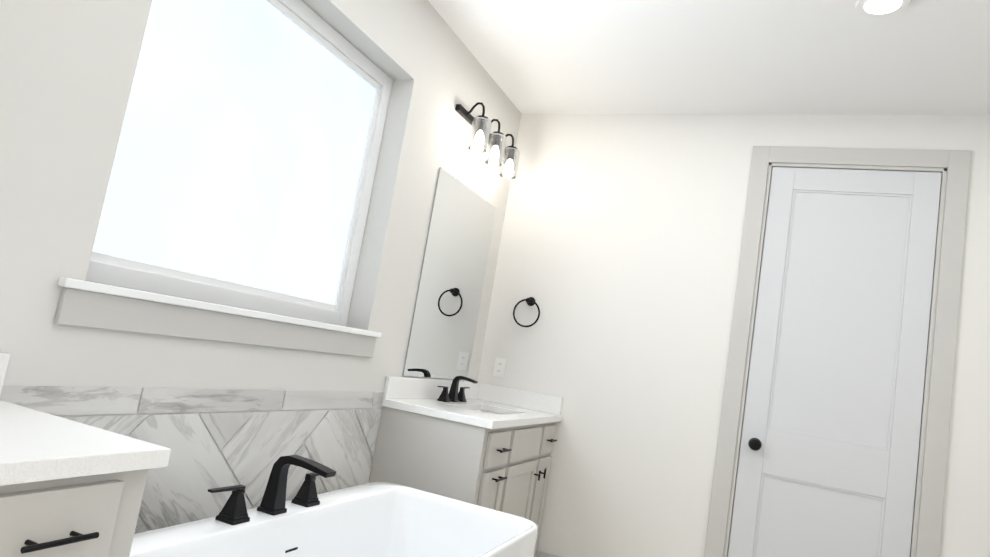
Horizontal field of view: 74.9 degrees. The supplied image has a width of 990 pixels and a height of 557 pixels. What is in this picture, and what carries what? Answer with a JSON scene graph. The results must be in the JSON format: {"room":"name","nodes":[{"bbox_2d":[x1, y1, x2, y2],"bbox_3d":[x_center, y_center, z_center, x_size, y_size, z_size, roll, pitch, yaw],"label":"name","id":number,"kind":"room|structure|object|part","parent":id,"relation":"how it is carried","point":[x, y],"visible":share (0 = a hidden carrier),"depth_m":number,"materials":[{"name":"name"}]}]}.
{"room":"bathroom","nodes":[
{"label":"bathroom","id":0,"kind":"room"},
{"bbox_2d":[0,0,520,457],"bbox_3d":[-0.856,-0.089,2.296,0.150,2.740,4.290,6,-7,23],"label":"wall","id":1,"kind":"structure","parent":0,"point":[67,70],"depth_m":1.85,"materials":[{"name":"white paint"}]},
{"bbox_2d":[0,385,383,533],"bbox_3d":[-0.906,0.831,2.211,0.001,0.900,1.702,6,-7,23],"label":"tile wainscot","id":2,"kind":"structure","parent":1,"relation":"attached to","point":[253,451],"depth_m":2.13,"materials":[{"name":"white tile"}]},
{"bbox_2d":[22,385,380,530],"bbox_3d":[-0.911,0.830,2.213,0.003,0.900,1.702,6,-7,23],"label":"grout","id":3,"kind":"structure","parent":1,"relation":"attached to","point":[139,516],"depth_m":2.15,"materials":[{"name":"white"}]},
{"bbox_2d":[54,287,375,357],"bbox_3d":[-0.812,0.188,2.254,0.014,0.092,1.430,6,-7,23],"label":"apron","id":4,"kind":"object","parent":1,"relation":"attached to","point":[82,308],"visible":0.98,"depth_m":1.97,"materials":[{"name":"grey wood"}]},
{"bbox_2d":[58,277,381,337],"bbox_3d":[-0.850,0.126,2.281,0.147,0.024,1.460,6,-7,23],"label":"window sill","id":5,"kind":"structure","parent":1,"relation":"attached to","point":[109,289],"depth_m":1.96,"materials":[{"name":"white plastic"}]},
{"bbox_2d":[85,0,392,325],"bbox_3d":[-0.836,-0.473,2.387,0.035,1.176,1.316,6,-7,23],"label":"window","id":6,"kind":"structure","parent":1,"relation":"in","point":[242,175],"depth_m":2.29,"materials":[{"name":"white glass"}]},
{"bbox_2d":[403,167,495,378],"bbox_3d":[-0.222,0.014,3.596,0.008,1.086,0.770,6,-7,23],"label":"mirror","id":7,"kind":"object","parent":1,"relation":"attached to","point":[446,309],"visible":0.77,"depth_m":3.54,"materials":[{"name":"silver metal"}]},
{"bbox_2d":[455,102,519,178],"bbox_3d":[-0.021,-0.775,3.645,0.174,0.263,0.630,6,-7,23],"label":"sconce","id":8,"kind":"object","parent":1,"relation":"attached to","point":[481,130],"visible":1,"depth_m":3.58,"materials":[{"name":"black"}]},
{"bbox_2d":[428,0,989,114],"bbox_3d":[1.042,-1.292,1.748,3.800,0.100,4.290,6,-7,23],"label":"ceiling","id":9,"kind":"structure","parent":0,"point":[845,57],"depth_m":3.10,"materials":[{"name":"white paint"}]},
{"bbox_2d":[855,0,910,16],"bbox_3d":[1.506,-1.066,2.509,0.190,0.010,0.190,6,-7,23],"label":"recessed light","id":10,"kind":"object","parent":9,"relation":"in","point":[876,8],"visible":0.96,"depth_m":2.52,"materials":[{"name":"white plastic"}]},
{"bbox_2d":[478,113,989,556],"bbox_3d":[1.650,0.459,3.442,3.650,2.740,0.150,6,-7,23],"label":"wall","id":11,"kind":"structure","parent":0,"point":[618,259],"depth_m":3.70,"materials":[{"name":"white paint"}]},
{"bbox_2d":[493,357,505,377],"bbox_3d":[0.029,0.550,3.995,0.070,0.114,0.008,6,-7,23],"label":"electrical outlet","id":12,"kind":"object","parent":11,"relation":"attached to","point":[499,367],"visible":1,"depth_m":3.99,"materials":[{"name":"white plastic"}]},
{"bbox_2d":[513,297,539,326],"bbox_3d":[0.200,0.205,3.961,0.176,0.194,0.061,6,-7,23],"label":"towel ring","id":13,"kind":"object","parent":11,"relation":"attached to","point":[530,301],"visible":1,"depth_m":3.94,"materials":[{"name":"black metal"}]},
{"bbox_2d":[539,551,560,556],"bbox_3d":[0.653,1.656,3.535,0.880,0.095,0.013,6,-7,23],"label":"baseboard","id":14,"kind":"structure","parent":11,"relation":"attached to","point":[543,554],"depth_m":3.68,"materials":[{"name":"grey wood"}]},
{"bbox_2d":[704,146,970,556],"bbox_3d":[1.742,0.562,3.350,1.024,2.547,0.214,6,-7,23],"label":"door","id":15,"kind":"structure","parent":11,"relation":"attached to","point":[833,404],"depth_m":3.33,"materials":[{"name":"grey wood"}]},
{"bbox_3d":[1.356,0.867,3.371,0.066,0.066,0.068,6,-7,23],"label":"knob","id":16,"kind":"part","parent":15,"relation":"part of","materials":[{"name":"black metal"}]},
{"label":"floor","id":17,"kind":"structure","parent":0,"visible":0},
{"bbox_2d":[0,352,170,556],"bbox_3d":[-1.169,0.559,0.783,0.589,1.014,1.209,6,-7,23],"label":"bathroom vanity","id":18,"kind":"object","parent":17,"relation":"on","point":[69,488],"visible":1,"depth_m":1.14,"materials":[{"name":"grey wood"}]},
{"bbox_2d":[129,455,537,556],"bbox_3d":[-0.430,0.939,1.845,0.705,0.756,1.403,6,-7,23],"label":"bathtub","id":19,"kind":"object","parent":17,"relation":"on","point":[378,519],"visible":0.98,"depth_m":2.15,"materials":[{"name":"white ceramic"}]},
{"bbox_2d":[207,455,336,525],"bbox_3d":[-0.591,0.627,1.936,0.220,0.176,0.535,6,-7,23],"label":"faucet","id":20,"kind":"object","parent":19,"relation":"on","point":[273,509],"depth_m":1.94,"materials":[{"name":"black metal"}]},
{"bbox_2d":[369,376,562,556],"bbox_3d":[-0.117,1.041,3.371,0.589,1.014,1.089,6,-7,23],"label":"bathroom vanity","id":21,"kind":"object","parent":17,"relation":"on","point":[475,442],"visible":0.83,"depth_m":3.01,"materials":[{"name":"grey wood"}]},
{"bbox_2d":[437,376,477,402],"bbox_3d":[-0.177,0.603,3.507,0.150,0.144,0.386,6,-7,23],"label":"faucet","id":22,"kind":"object","parent":21,"relation":"on","point":[453,396],"depth_m":3.51,"materials":[{"name":"black metal"}]}
]}

